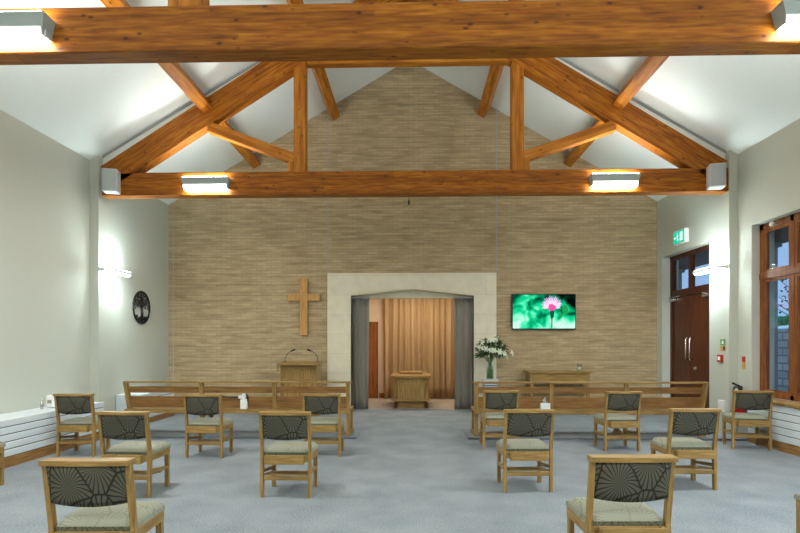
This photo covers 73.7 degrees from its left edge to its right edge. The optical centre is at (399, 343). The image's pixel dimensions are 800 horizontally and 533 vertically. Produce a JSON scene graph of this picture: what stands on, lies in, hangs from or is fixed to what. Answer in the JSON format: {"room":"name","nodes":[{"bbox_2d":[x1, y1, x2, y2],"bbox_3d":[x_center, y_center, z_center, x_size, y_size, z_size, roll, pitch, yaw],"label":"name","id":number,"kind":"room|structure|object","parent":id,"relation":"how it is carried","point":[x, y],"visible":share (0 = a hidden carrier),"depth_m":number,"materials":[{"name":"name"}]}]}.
{"room":"house of worship","nodes":[
{"label":"house of worship","id":0,"kind":"room"},
{"bbox_2d":[0,110,168,413],"bbox_3d":[-5.537,-0.800,3.917,0.350,4.600,15.950,0,0,1],"label":"wall","id":1,"kind":"structure","parent":0,"point":[45,184],"depth_m":8.25,"materials":[{"name":"paint"}]},
{"bbox_2d":[90,156,111,410],"bbox_3d":[-5.152,-0.836,9.194,0.150,4.671,0.400,0,0,1],"label":"pillar","id":2,"kind":"structure","parent":1,"relation":"attached to","point":[100,206],"depth_m":9.05,"materials":[{"name":"paint"}]},
{"bbox_2d":[100,267,131,275],"bbox_3d":[-4.983,-1.267,9.370,0.180,0.074,0.720,0,0,1],"label":"wall sconce","id":3,"kind":"object","parent":1,"relation":"attached to","point":[104,269],"visible":1,"depth_m":9.22,"materials":[{"name":"white glass"}]},
{"bbox_2d":[105,271,128,275],"bbox_3d":[-4.960,-1.236,9.370,0.085,0.011,0.660,0,0,1],"label":"diffuser","id":4,"kind":"object","parent":3,"relation":"attached to","point":[122,273],"depth_m":9.38,"materials":[{"name":"white plastic"}]},
{"bbox_2d":[132,291,150,323],"bbox_3d":[-5.170,-0.730,10.675,0.068,0.672,0.672,0,0,1],"label":"plaque","id":5,"kind":"object","parent":1,"relation":"attached to","point":[141,320],"visible":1,"depth_m":10.66,"materials":[{"name":"black metal"}]},
{"bbox_2d":[369,299,383,397],"bbox_3d":[0.370,0.000,14.520,4.000,3.000,0.150,0,0,1],"label":"wall","id":6,"kind":"structure","parent":0,"point":[376,306],"depth_m":14.47,"materials":[{"name":"paint"}]},
{"bbox_2d":[368,322,377,397],"bbox_3d":[-1.032,0.435,14.456,0.880,2.070,0.050,0,0,1],"label":"door","id":7,"kind":"structure","parent":6,"relation":"in","point":[373,326],"depth_m":14.44,"materials":[{"name":"brown wood"}]},
{"bbox_2d":[0,398,799,532],"bbox_3d":[0.049,1.583,5.050,11.560,0.234,19.100,0,0,1],"label":"floor","id":8,"kind":"structure","parent":0,"point":[405,470],"depth_m":5.69,"materials":[{"name":"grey carpet"}]},
{"bbox_2d":[0,441,5,485],"bbox_3d":[-4.463,1.079,5.444,0.502,0.841,0.534,0,0,1],"label":"wooden chair","id":9,"kind":"object","parent":8,"relation":"on","point":[2,444],"visible":1,"depth_m":5.66,"materials":[{"name":"brown wood"}]},
{"bbox_2d":[0,402,103,468],"bbox_3d":[-5.015,1.210,6.745,0.519,0.581,3.550,0,0,1],"label":"radiator","id":10,"kind":"object","parent":8,"relation":"on","point":[30,434],"visible":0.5,"depth_m":6.94,"materials":[{"name":"white metal"}]},
{"bbox_2d":[40,398,43,408],"bbox_3d":[-5.031,0.840,7.491,0.040,0.150,0.040,0,0,1],"label":"bottle","id":11,"kind":"object","parent":10,"relation":"on","point":[41,402],"visible":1,"depth_m":7.48,"materials":[{"name":"plastic"}]},
{"bbox_2d":[46,395,54,406],"bbox_3d":[-5.054,0.830,7.741,0.120,0.170,0.120,0,0,1],"label":"dispenser","id":12,"kind":"object","parent":10,"relation":"on","point":[49,398],"visible":0.83,"depth_m":7.70,"materials":[{"name":"plastic"}]},
{"bbox_2d":[52,393,109,456],"bbox_3d":[-4.322,1.079,7.269,0.502,0.841,0.534,0,0,-1],"label":"wooden chair","id":13,"kind":"object","parent":8,"relation":"on","point":[65,403],"visible":0.88,"depth_m":7.08,"materials":[{"name":"brown wood"}]},
{"bbox_2d":[60,417,97,425],"bbox_3d":[-4.322,1.054,7.324,0.478,0.083,0.425,0,0,-1],"label":"seat cushion","id":14,"kind":"object","parent":13,"relation":"on","point":[89,421],"depth_m":7.13,"materials":[{"name":"beige fabric"}]},
{"bbox_2d":[61,438,99,440],"bbox_3d":[-4.322,1.302,7.269,0.436,0.039,0.255,0,0,-1],"label":"stretcher","id":15,"kind":"object","parent":13,"relation":"attached to","point":[73,439],"depth_m":7.16,"materials":[{"name":"brown wood"}]},
{"bbox_2d":[38,457,164,532],"bbox_3d":[-1.789,1.079,3.259,0.502,0.841,0.534,0,0,-1],"label":"wooden chair","id":16,"kind":"object","parent":8,"relation":"on","point":[103,488],"visible":1,"depth_m":3.05,"materials":[{"name":"brown wood"}]},
{"bbox_2d":[56,501,164,531],"bbox_3d":[-1.790,1.054,3.313,0.478,0.083,0.425,0,0,-1],"label":"seat cushion","id":17,"kind":"object","parent":16,"relation":"on","point":[114,518],"depth_m":3.15,"materials":[{"name":"beige fabric"}]},
{"bbox_2d":[95,411,170,496],"bbox_3d":[-2.687,1.079,5.407,0.502,0.841,0.534,0,0,3],"label":"wooden chair","id":18,"kind":"object","parent":8,"relation":"on","point":[118,425],"visible":0.92,"depth_m":5.21,"materials":[{"name":"brown wood"}]},
{"bbox_2d":[105,441,170,454],"bbox_3d":[-2.684,1.054,5.462,0.478,0.083,0.425,0,0,3],"label":"seat cushion","id":19,"kind":"object","parent":18,"relation":"on","point":[127,447],"depth_m":5.31,"materials":[{"name":"beige fabric"}]},
{"bbox_2d":[134,470,161,474],"bbox_3d":[-2.687,1.302,5.407,0.436,0.039,0.255,0,0,3],"label":"stretcher","id":20,"kind":"object","parent":18,"relation":"attached to","point":[136,472],"depth_m":5.36,"materials":[{"name":"brown wood"}]},
{"bbox_2d":[116,393,173,421],"bbox_3d":[-4.923,1.194,10.364,0.519,0.551,1.250,0,0,1],"label":"radiator","id":21,"kind":"object","parent":8,"relation":"on","point":[121,405],"visible":0.12,"depth_m":9.97,"materials":[{"name":"white metal"}]},
{"bbox_2d":[182,394,233,457],"bbox_3d":[-2.576,1.079,7.194,0.502,0.841,0.534,0,0,3],"label":"wooden chair","id":22,"kind":"object","parent":8,"relation":"on","point":[194,404],"visible":1,"depth_m":7.00,"materials":[{"name":"brown wood"}]},
{"bbox_2d":[189,439,227,441],"bbox_3d":[-2.576,1.302,7.193,0.436,0.039,0.255,0,0,3],"label":"stretcher","id":23,"kind":"object","parent":22,"relation":"attached to","point":[198,440],"depth_m":7.09,"materials":[{"name":"brown wood"}]},
{"bbox_2d":[188,418,233,426],"bbox_3d":[-2.573,1.054,7.248,0.478,0.083,0.425,0,0,3],"label":"seat cushion","id":24,"kind":"object","parent":22,"relation":"on","point":[217,422],"depth_m":7.08,"materials":[{"name":"beige fabric"}]},
{"bbox_2d":[123,381,353,435],"bbox_3d":[-2.612,1.034,8.794,3.710,0.872,0.530,0,0,1],"label":"pew","id":25,"kind":"object","parent":8,"relation":"on","point":[154,404],"visible":0.55,"depth_m":8.58,"materials":[{"name":"brown wood"}]},
{"bbox_2d":[222,393,247,408],"bbox_3d":[-2.670,0.920,8.550,0.478,0.250,0.066,0,0,-2],"label":"dispenser","id":26,"kind":"object","parent":25,"relation":"on","point":[243,401],"visible":0.91,"depth_m":8.53,"materials":[{"name":"white plastic"}]},
{"bbox_2d":[240,399,247,408],"bbox_3d":[-2.503,0.965,8.557,0.110,0.160,0.060,0,0,1],"label":"bottle","id":27,"kind":"object","parent":26,"relation":"on","point":[243,402],"depth_m":8.53,"materials":[{"name":"white plastic"}]},
{"bbox_2d":[151,436,356,438],"bbox_3d":[-2.965,1.482,8.475,4.560,0.028,0.018,0,0,1],"label":"trim","id":28,"kind":"structure","parent":8,"relation":"on","point":[151,436],"depth_m":8.46,"materials":[{"name":"carpet"}]},
{"bbox_2d":[258,411,317,497],"bbox_3d":[-1.114,1.079,5.387,0.502,0.841,0.534,0,0,1],"label":"wooden chair","id":29,"kind":"object","parent":8,"relation":"on","point":[275,425],"visible":1,"depth_m":5.19,"materials":[{"name":"brown wood"}]},
{"bbox_2d":[265,471,313,474],"bbox_3d":[-1.114,1.302,5.386,0.436,0.039,0.255,0,0,1],"label":"stretcher","id":30,"kind":"object","parent":29,"relation":"attached to","point":[271,472],"depth_m":5.28,"materials":[{"name":"brown wood"}]},
{"bbox_2d":[264,441,317,454],"bbox_3d":[-1.112,1.054,5.441,0.478,0.083,0.425,0,0,1],"label":"seat cushion","id":31,"kind":"object","parent":29,"relation":"on","point":[280,447],"depth_m":5.27,"materials":[{"name":"beige fabric"}]},
{"bbox_2d":[276,361,324,415],"bbox_3d":[-2.062,0.917,11.116,0.890,1.105,0.580,0,0,1],"label":"lectern","id":32,"kind":"object","parent":8,"relation":"on","point":[289,370],"visible":0.6,"depth_m":10.95,"materials":[{"name":"brown wood"}]},
{"bbox_2d":[302,393,343,456],"bbox_3d":[-1.036,1.079,7.269,0.502,0.841,0.534,0,0,1],"label":"wooden chair","id":33,"kind":"object","parent":8,"relation":"on","point":[317,403],"visible":0.86,"depth_m":7.06,"materials":[{"name":"brown wood"}]},
{"bbox_2d":[306,438,337,440],"bbox_3d":[-1.036,1.302,7.269,0.436,0.039,0.255,0,0,1],"label":"stretcher","id":34,"kind":"object","parent":33,"relation":"attached to","point":[313,439],"depth_m":7.16,"materials":[{"name":"brown wood"}]},
{"bbox_2d":[311,417,343,425],"bbox_3d":[-1.035,1.054,7.324,0.478,0.083,0.425,0,0,1],"label":"seat cushion","id":35,"kind":"object","parent":33,"relation":"on","point":[324,421],"depth_m":7.14,"materials":[{"name":"beige fabric"}]},
{"bbox_2d":[391,371,430,407],"bbox_3d":[0.265,1.070,12.747,0.920,0.800,1.360,0,0,1],"label":"catafalque","id":36,"kind":"object","parent":8,"relation":"on","point":[410,387],"visible":1,"depth_m":12.13,"materials":[{"name":"brown wood"}]},
{"bbox_2d":[481,379,498,386],"bbox_3d":[1.885,1.105,11.176,0.340,0.730,0.340,0,0,1],"label":"pedestal","id":37,"kind":"object","parent":8,"relation":"on","point":[484,385],"visible":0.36,"depth_m":11.05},
{"bbox_2d":[474,335,513,378],"bbox_3d":[1.924,0.277,11.135,0.815,0.926,0.740,0,0,29],"label":"flower vase","id":38,"kind":"object","parent":37,"relation":"on","point":[497,349],"visible":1,"depth_m":11.08,"materials":[{"name":"clear glass"}]},
{"bbox_2d":[480,390,519,448],"bbox_3d":[1.437,1.079,7.777,0.502,0.841,0.534,0,0,0],"label":"wooden chair","id":39,"kind":"object","parent":8,"relation":"on","point":[492,399],"visible":0.7,"depth_m":7.56,"materials":[{"name":"brown wood"}]},
{"bbox_2d":[480,412,503,419],"bbox_3d":[1.437,1.054,7.832,0.478,0.083,0.425,0,0,0],"label":"seat cushion","id":40,"kind":"object","parent":39,"relation":"on","point":[485,415],"depth_m":7.66,"materials":[{"name":"beige fabric"}]},
{"bbox_2d":[482,432,502,433],"bbox_3d":[1.437,1.302,7.777,0.436,0.039,0.255,0,0,0],"label":"shelf","id":41,"kind":"object","parent":39,"relation":"attached to","point":[482,432],"depth_m":7.89,"materials":[{"name":"brown wood"}]},
{"bbox_2d":[496,409,555,492],"bbox_3d":[1.295,1.079,5.562,0.502,0.841,0.534,0,0,-1],"label":"wooden chair","id":42,"kind":"object","parent":8,"relation":"on","point":[517,422],"visible":1,"depth_m":5.37,"materials":[{"name":"brown wood"}]},
{"bbox_2d":[496,439,548,451],"bbox_3d":[1.295,1.054,5.616,0.478,0.083,0.425,0,0,-1],"label":"seat cushion","id":43,"kind":"object","parent":42,"relation":"on","point":[511,445],"depth_m":5.44,"materials":[{"name":"beige fabric"}]},
{"bbox_2d":[501,467,548,470],"bbox_3d":[1.295,1.302,5.561,0.436,0.039,0.255,0,0,-1],"label":"shelf","id":44,"kind":"object","parent":42,"relation":"attached to","point":[508,468],"depth_m":5.45,"materials":[{"name":"brown wood"}]},
{"bbox_2d":[523,370,591,396],"bbox_3d":[3.313,1.018,11.269,1.310,0.905,0.540,0,0,1],"label":"side table","id":45,"kind":"object","parent":8,"relation":"on","point":[531,375],"visible":0.66,"depth_m":11.04,"materials":[{"name":"brown wood"}]},
{"bbox_2d":[471,381,708,436],"bbox_3d":[3.002,1.034,8.651,3.700,0.872,0.530,0,0,1],"label":"pew","id":46,"kind":"object","parent":8,"relation":"on","point":[562,405],"visible":0.58,"depth_m":8.43,"materials":[{"name":"brown wood"}]},
{"bbox_2d":[540,397,549,408],"bbox_3d":[2.296,0.941,8.439,0.150,0.208,0.060,0,0,1],"label":"tissue box","id":47,"kind":"object","parent":46,"relation":"on","point":[545,405],"visible":0.88,"depth_m":8.41,"materials":[{"name":"white cardboard"}]},
{"bbox_2d":[468,437,746,440],"bbox_3d":[3.288,1.482,8.316,4.450,0.028,0.018,0,0,1],"label":"trim","id":48,"kind":"structure","parent":8,"relation":"on","point":[710,439],"depth_m":8.32,"materials":[{"name":"carpet"}]},
{"bbox_2d":[593,391,642,450],"bbox_3d":[3.109,1.079,7.638,0.502,0.841,0.534,0,0,-2],"label":"wooden chair","id":49,"kind":"object","parent":8,"relation":"on","point":[614,400],"visible":1,"depth_m":7.45,"materials":[{"name":"brown wood"}]},
{"bbox_2d":[593,413,636,421],"bbox_3d":[3.108,1.054,7.693,0.478,0.083,0.425,0,0,-2],"label":"seat cushion","id":50,"kind":"object","parent":49,"relation":"on","point":[608,417],"depth_m":7.53,"materials":[{"name":"beige fabric"}]},
{"bbox_2d":[599,434,635,435],"bbox_3d":[3.109,1.302,7.638,0.436,0.039,0.255,0,0,-2],"label":"shelf","id":51,"kind":"object","parent":49,"relation":"attached to","point":[599,434],"depth_m":7.52,"materials":[{"name":"brown wood"}]},
{"bbox_2d":[566,454,678,532],"bbox_3d":[1.367,1.079,3.352,0.502,0.841,0.534,0,0,-1],"label":"wooden chair","id":52,"kind":"object","parent":8,"relation":"on","point":[618,485],"visible":1,"depth_m":3.14,"materials":[{"name":"brown wood"}]},
{"bbox_2d":[566,497,662,525],"bbox_3d":[1.366,1.054,3.406,0.478,0.083,0.425,0,0,-1],"label":"seat cushion","id":53,"kind":"object","parent":52,"relation":"on","point":[604,513],"depth_m":3.24,"materials":[{"name":"beige fabric"}]},
{"bbox_2d":[650,408,721,489],"bbox_3d":[3.005,1.079,5.645,0.502,0.841,0.534,0,0,0],"label":"wooden chair","id":54,"kind":"object","parent":8,"relation":"on","point":[681,421],"visible":0.95,"depth_m":5.45,"materials":[{"name":"brown wood"}]},
{"bbox_2d":[650,437,712,449],"bbox_3d":[3.006,1.054,5.699,0.478,0.083,0.425,0,0,0],"label":"seat cushion","id":55,"kind":"object","parent":54,"relation":"on","point":[661,443],"depth_m":5.54,"materials":[{"name":"beige fabric"}]},
{"bbox_2d":[675,465,711,468],"bbox_3d":[3.005,1.302,5.644,0.436,0.039,0.255,0,0,0],"label":"shelf","id":56,"kind":"object","parent":54,"relation":"attached to","point":[677,466],"depth_m":5.54,"materials":[{"name":"brown wood"}]},
{"bbox_2d":[722,390,774,450],"bbox_3d":[5.027,1.079,7.730,0.502,0.841,0.534,0,0,12],"label":"wooden chair","id":57,"kind":"object","parent":8,"relation":"on","point":[741,399],"visible":1,"depth_m":7.54,"materials":[{"name":"brown wood"}]},
{"bbox_2d":[722,412,767,420],"bbox_3d":[5.039,1.054,7.783,0.478,0.083,0.425,0,0,12],"label":"seat cushion","id":58,"kind":"object","parent":57,"relation":"on","point":[730,416],"depth_m":7.62,"materials":[{"name":"beige fabric"}]},
{"bbox_2d":[727,432,767,434],"bbox_3d":[5.027,1.302,7.729,0.436,0.039,0.255,0,0,12],"label":"shelf","id":59,"kind":"object","parent":57,"relation":"attached to","point":[727,432],"depth_m":7.65,"materials":[{"name":"brown wood"}]},
{"bbox_2d":[747,404,799,456],"bbox_3d":[5.381,1.185,6.635,0.149,0.631,3.160,0,0,1],"label":"radiator","id":60,"kind":"object","parent":8,"relation":"on","point":[785,420],"visible":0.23,"depth_m":7.41,"materials":[{"name":"white metal"}]},
{"bbox_2d":[794,494,799,532],"bbox_3d":[3.020,1.079,3.502,0.502,0.841,0.534,0,0,1],"label":"wooden chair","id":61,"kind":"object","parent":8,"relation":"on","point":[796,496],"visible":1,"depth_m":3.73,"materials":[{"name":"brown wood"}]},
{"bbox_2d":[794,494,799,499],"bbox_3d":[3.022,1.054,3.557,0.478,0.083,0.425,0,0,1],"label":"seat cushion","id":62,"kind":"object","parent":61,"relation":"on","point":[796,496],"depth_m":3.75,"materials":[{"name":"beige fabric"}]},
{"bbox_2d":[0,0,799,204],"bbox_3d":[0.016,-4.667,3.776,11.560,3.607,16.350,0,0,1],"label":"ceiling","id":63,"kind":"structure","parent":0,"point":[733,102],"depth_m":8.34,"materials":[{"name":"paint"}]},
{"bbox_2d":[0,0,799,64],"bbox_3d":[0.067,-4.390,4.600,10.480,3.780,0.200,0,0,1],"label":"ceiling beam","id":64,"kind":"structure","parent":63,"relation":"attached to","point":[181,31],"depth_m":4.51,"materials":[{"name":"wood"}]},
{"bbox_2d":[0,10,55,45],"bbox_3d":[-3.356,-2.668,4.512,0.800,0.216,0.150,0,0,1],"label":"light","id":65,"kind":"object","parent":64,"relation":"attached to","point":[35,27],"visible":1,"depth_m":4.45,"materials":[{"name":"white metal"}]},
{"bbox_2d":[0,35,48,45],"bbox_3d":[-3.356,-2.575,4.527,0.704,0.030,0.100,0,0,1],"label":"diffuser","id":66,"kind":"object","parent":65,"relation":"attached to","point":[4,39],"depth_m":4.50,"materials":[{"name":"white plastic"}]},
{"bbox_2d":[771,0,799,33],"bbox_3d":[3.472,-2.668,4.338,0.800,0.216,0.150,0,0,1],"label":"light","id":67,"kind":"object","parent":64,"relation":"attached to","point":[786,15],"visible":1,"depth_m":4.31,"materials":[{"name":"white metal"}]},
{"bbox_2d":[778,24,799,33],"bbox_3d":[3.472,-2.575,4.353,0.704,0.030,0.100,0,0,1],"label":"diffuser","id":68,"kind":"object","parent":67,"relation":"attached to","point":[782,28],"depth_m":4.35,"materials":[{"name":"white plastic"}]},
{"bbox_2d":[100,0,727,198],"bbox_3d":[0.179,-4.390,8.978,10.480,3.780,0.200,0,0,1],"label":"roof truss","id":69,"kind":"object","parent":63,"relation":"attached to","point":[681,147],"visible":0.82,"depth_m":8.90,"materials":[{"name":"wood"}]},
{"bbox_2d":[102,168,120,194],"bbox_3d":[-4.811,-2.710,8.888,0.240,0.380,0.216,0,0,-11],"label":"wall speaker","id":70,"kind":"object","parent":69,"relation":"attached to","point":[111,178],"visible":1,"depth_m":8.79},
{"bbox_2d":[102,169,115,189],"bbox_3d":[-4.793,-2.710,8.787,0.210,0.340,0.011,0,0,-11],"label":"grille","id":71,"kind":"object","parent":70,"relation":"attached to","point":[108,175],"depth_m":8.78,"materials":[{"name":"white plastic"}]},
{"bbox_2d":[100,0,260,168],"bbox_3d":[-3.444,-4.055,3.864,0.296,0.335,15.950,0,0,1],"label":"purlin","id":72,"kind":"object","parent":69,"relation":"on","point":[175,71],"visible":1,"depth_m":8.28,"materials":[{"name":"brown wood"}]},
{"bbox_2d":[180,176,230,191],"bbox_3d":[-3.234,-2.668,8.890,0.800,0.216,0.150,0,0,1],"label":"light","id":73,"kind":"object","parent":69,"relation":"attached to","point":[190,183],"visible":1,"depth_m":8.83,"materials":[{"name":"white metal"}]},
{"bbox_2d":[182,176,226,176],"bbox_3d":[-3.235,-2.771,8.888,0.740,0.010,0.125,0,0,1],"label":"diffuser","id":74,"kind":"object","parent":73,"relation":"attached to","point":[182,176],"depth_m":8.83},
{"bbox_2d":[184,188,227,191],"bbox_3d":[-3.234,-2.575,8.905,0.704,0.030,0.100,0,0,1],"label":"diffuser","id":75,"kind":"object","parent":73,"relation":"attached to","point":[186,189],"depth_m":8.86,"materials":[{"name":"white plastic"}]},
{"bbox_2d":[286,0,339,120],"bbox_3d":[-1.674,-5.102,3.819,0.296,0.335,15.950,0,0,1],"label":"purlin","id":76,"kind":"object","parent":69,"relation":"on","point":[320,75],"visible":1,"depth_m":10.45,"materials":[{"name":"brown wood"}]},
{"bbox_2d":[477,0,512,117],"bbox_3d":[1.637,-5.127,3.735,0.296,0.335,15.950,0,0,1],"label":"purlin","id":77,"kind":"object","parent":69,"relation":"on","point":[494,74],"visible":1,"depth_m":10.51,"materials":[{"name":"brown wood"}]},
{"bbox_2d":[588,173,640,188],"bbox_3d":[3.503,-2.668,8.719,0.800,0.216,0.150,0,0,1],"label":"light","id":78,"kind":"object","parent":69,"relation":"attached to","point":[596,180],"visible":1,"depth_m":8.66,"materials":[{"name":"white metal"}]},
{"bbox_2d":[591,185,636,188],"bbox_3d":[3.504,-2.575,8.733,0.704,0.030,0.100,0,0,1],"label":"diffuser","id":79,"kind":"object","parent":78,"relation":"attached to","point":[592,186],"depth_m":8.69,"materials":[{"name":"white plastic"}]},
{"bbox_2d":[706,163,725,189],"bbox_3d":[5.118,-2.710,8.635,0.240,0.380,0.216,0,0,13],"label":"wall speaker","id":80,"kind":"object","parent":69,"relation":"attached to","point":[716,172],"visible":1,"depth_m":8.54},
{"bbox_2d":[711,164,725,185],"bbox_3d":[5.094,-2.710,8.535,0.210,0.340,0.011,0,0,13],"label":"grille","id":81,"kind":"object","parent":80,"relation":"attached to","point":[718,171],"depth_m":8.53,"materials":[{"name":"white plastic"}]},
{"bbox_2d":[563,56,668,166],"bbox_3d":[3.517,-4.023,3.687,0.296,0.335,15.950,0,0,1],"label":"purlin","id":82,"kind":"object","parent":63,"relation":"attached to","point":[651,64],"visible":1,"depth_m":8.21,"materials":[{"name":"brown wood"}]},
{"bbox_2d":[169,67,656,405],"bbox_3d":[0.223,-2.385,11.898,10.760,7.770,0.300,0,0,1],"label":"wall","id":83,"kind":"structure","parent":0,"point":[237,261],"depth_m":11.75,"materials":[{"name":"brick"}]},
{"bbox_2d":[173,202,173,385],"bbox_3d":[-5.051,-0.845,11.885,0.015,4.629,0.016,0,0,1],"label":"trim","id":84,"kind":"structure","parent":83,"relation":"attached to","point":[173,202],"depth_m":11.88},
{"bbox_2d":[287,279,320,334],"bbox_3d":[-2.121,-0.815,11.773,0.730,1.250,0.070,0,0,1],"label":"wall cross","id":85,"kind":"object","parent":83,"relation":"attached to","point":[303,297],"visible":1,"depth_m":11.74,"materials":[{"name":"brown wood"}]},
{"bbox_2d":[327,111,327,272],"bbox_3d":[-1.595,-3.383,11.796,0.020,3.645,0.016,0,0,1],"label":"trim","id":86,"kind":"structure","parent":83,"relation":"attached to","point":[327,111],"depth_m":11.79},
{"bbox_2d":[352,297,369,408],"bbox_3d":[-0.879,0.203,11.918,0.405,2.505,0.127,0,0,1],"label":"curtain","id":87,"kind":"object","parent":83,"relation":"hanging from","point":[360,305],"visible":1,"depth_m":11.92,"materials":[{"name":"fabric"}]},
{"bbox_2d":[327,273,495,405],"bbox_3d":[0.258,-0.045,11.886,3.710,3.030,0.403,0,0,1],"label":"archway surround","id":88,"kind":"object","parent":83,"relation":"attached to","point":[340,286],"depth_m":11.72,"materials":[{"name":"stone"}]},
{"bbox_2d":[453,297,472,409],"bbox_3d":[1.405,0.203,11.859,0.445,2.505,0.130,0,0,1],"label":"curtain","id":89,"kind":"object","parent":83,"relation":"hanging from","point":[463,306],"visible":0.99,"depth_m":11.85,"materials":[{"name":"fabric"}]},
{"bbox_2d":[496,109,496,272],"bbox_3d":[2.114,-3.351,11.702,0.020,3.583,0.016,0,0,1],"label":"trim","id":90,"kind":"structure","parent":83,"relation":"attached to","point":[496,109],"depth_m":11.69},
{"bbox_2d":[512,294,575,328],"bbox_3d":[3.127,-0.705,11.626,1.380,0.770,0.096,0,0,1],"label":"television","id":91,"kind":"object","parent":83,"relation":"attached to","point":[529,311],"visible":1,"depth_m":11.58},
{"bbox_2d":[657,118,799,434],"bbox_3d":[5.569,-0.800,3.634,0.350,4.600,15.950,0,0,1],"label":"wall","id":92,"kind":"structure","parent":0,"point":[768,170],"depth_m":8.52,"materials":[{"name":"paint"}]},
{"bbox_2d":[674,228,688,245],"bbox_3d":[5.521,-2.105,10.483,0.096,0.270,0.440,0,0,1],"label":"exit sign","id":93,"kind":"object","parent":92,"relation":"attached to","point":[681,236],"visible":1,"depth_m":10.37,"materials":[{"name":"green plastic"}]},
{"bbox_2d":[668,244,708,407],"bbox_3d":[5.729,-0.190,10.467,0.219,3.320,1.820,0,0,1],"label":"door","id":94,"kind":"structure","parent":92,"relation":"in","point":[689,307],"depth_m":10.62,"materials":[{"name":"brown wood"}]},
{"bbox_2d":[693,264,727,274],"bbox_3d":[5.304,-1.267,9.118,0.180,0.074,0.820,0,0,1],"label":"wall sconce","id":95,"kind":"object","parent":92,"relation":"attached to","point":[720,266],"visible":1,"depth_m":8.96,"materials":[{"name":"white glass"}]},
{"bbox_2d":[695,268,723,274],"bbox_3d":[5.282,-1.236,9.118,0.085,0.011,0.760,0,0,1],"label":"diffuser","id":96,"kind":"object","parent":95,"relation":"attached to","point":[707,270],"depth_m":9.11,"materials":[{"name":"white plastic"}]},
{"bbox_2d":[717,355,722,361],"bbox_3d":[5.368,0.240,8.946,0.043,0.120,0.130,0,0,1],"label":"fire alarm","id":97,"kind":"object","parent":92,"relation":"attached to","point":[719,357],"visible":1,"depth_m":8.91,"materials":[{"name":"red plastic"}]},
{"bbox_2d":[718,400,725,412],"bbox_3d":[5.375,1.040,8.916,0.028,0.200,0.200,0,0,1],"label":"wall socket","id":98,"kind":"object","parent":92,"relation":"attached to","point":[721,403],"visible":0.83,"depth_m":8.87,"materials":[{"name":"white plastic"}]},
{"bbox_2d":[720,339,725,350],"bbox_3d":[5.385,0.020,8.896,0.008,0.200,0.140,0,0,1],"label":"notice","id":99,"kind":"object","parent":92,"relation":"attached to","point":[722,341],"visible":1,"depth_m":8.90,"materials":[{"name":"green plastic"}]},
{"bbox_2d":[716,150,737,432],"bbox_3d":[5.459,-0.835,8.914,0.140,4.670,0.380,0,0,1],"label":"pillar","id":100,"kind":"structure","parent":92,"relation":"attached to","point":[726,203],"depth_m":8.74,"materials":[{"name":"paint"}]},
{"bbox_2d":[679,227,788,269],"bbox_3d":[6.683,-2.060,9.833,1.540,0.200,12.000,0,0,1],"label":"eaves","id":101,"kind":"object","parent":92,"relation":"attached to","point":[782,235],"visible":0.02,"depth_m":11.81,"materials":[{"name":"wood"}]},
{"bbox_2d":[732,382,746,412],"bbox_3d":[5.437,0.955,8.524,0.264,0.690,0.150,0,0,1],"label":"fire extinguisher","id":102,"kind":"object","parent":92,"relation":"attached to","point":[739,387],"visible":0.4,"depth_m":8.49,"materials":[{"name":"red metal"}]},
{"bbox_2d":[742,356,744,368],"bbox_3d":[5.517,0.300,8.562,0.006,0.200,0.080,0,0,1],"label":"notice","id":103,"kind":"object","parent":92,"relation":"attached to","point":[743,357],"visible":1,"depth_m":8.56,"materials":[{"name":"plastic"}]},
{"bbox_2d":[759,212,799,401],"bbox_3d":[5.582,-0.525,6.760,0.165,2.670,3.200,0,0,1],"label":"window","id":104,"kind":"structure","parent":92,"relation":"in","point":[791,271],"depth_m":7.72,"materials":[{"name":"brown wood"}]},
{"bbox_2d":[773,398,799,408],"bbox_3d":[5.439,0.838,6.763,0.310,0.045,3.180,0,0,1],"label":"trim","id":105,"kind":"structure","parent":92,"relation":"attached to","point":[793,404],"depth_m":7.43,"materials":[{"name":"brown wood"}]},
{"bbox_3d":[0.340,-1.550,13.321,4.000,0.100,2.550,0,0,1],"label":"ceiling","id":106,"kind":"structure","parent":0,"visible":0},
{"bbox_2d":[384,298,454,398],"bbox_3d":[0.823,-0.005,14.232,2.560,2.910,0.147,0,0,1],"label":"curtain","id":107,"kind":"object","parent":106,"relation":"hanging from","point":[418,333],"visible":0.51,"depth_m":14.24,"materials":[{"name":"fabric"}]},
{"label":"outside","id":108,"kind":"structure","parent":0,"visible":0},
{"bbox_3d":[23.264,1.700,16.912,34.350,0.100,55.000,0,0,1],"label":"trim","id":109,"kind":"structure","parent":108,"visible":0},
{"bbox_2d":[679,269,684,289],"bbox_3d":[7.116,-0.150,14.263,0.660,3.600,0.660,0,0,1],"label":"stone pier","id":110,"kind":"structure","parent":109,"relation":"on","point":[681,271],"depth_m":13.98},
{"bbox_2d":[774,243,781,389],"bbox_3d":[7.022,-0.150,10.584,0.660,3.600,0.660,0,0,1],"label":"stone pier","id":111,"kind":"structure","parent":109,"relation":"on","point":[776,245],"depth_m":10.30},
{"bbox_2d":[778,328,788,391],"bbox_3d":[10.256,0.625,17.744,0.400,2.050,24.000,0,0,1],"label":"wall","id":112,"kind":"structure","parent":109,"relation":"on","point":[783,334],"depth_m":13.85,"materials":[{"name":"grey stone"}]},
{"bbox_2d":[778,315,788,325],"bbox_3d":[10.254,-0.618,17.673,0.553,0.326,23.975,0,0,1],"label":"hedge","id":113,"kind":"object","parent":112,"relation":"on","point":[782,320],"visible":0.03,"depth_m":13.92,"materials":[{"name":"green plant"}]},
{"bbox_2d":[778,279,788,314],"bbox_3d":[14.184,-0.938,18.029,2.783,5.183,2.805,0,0,-35],"label":"tree","id":114,"kind":"object","parent":109,"relation":"on","point":[787,309],"visible":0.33,"depth_m":18.59,"materials":[{"name":"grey plant"}]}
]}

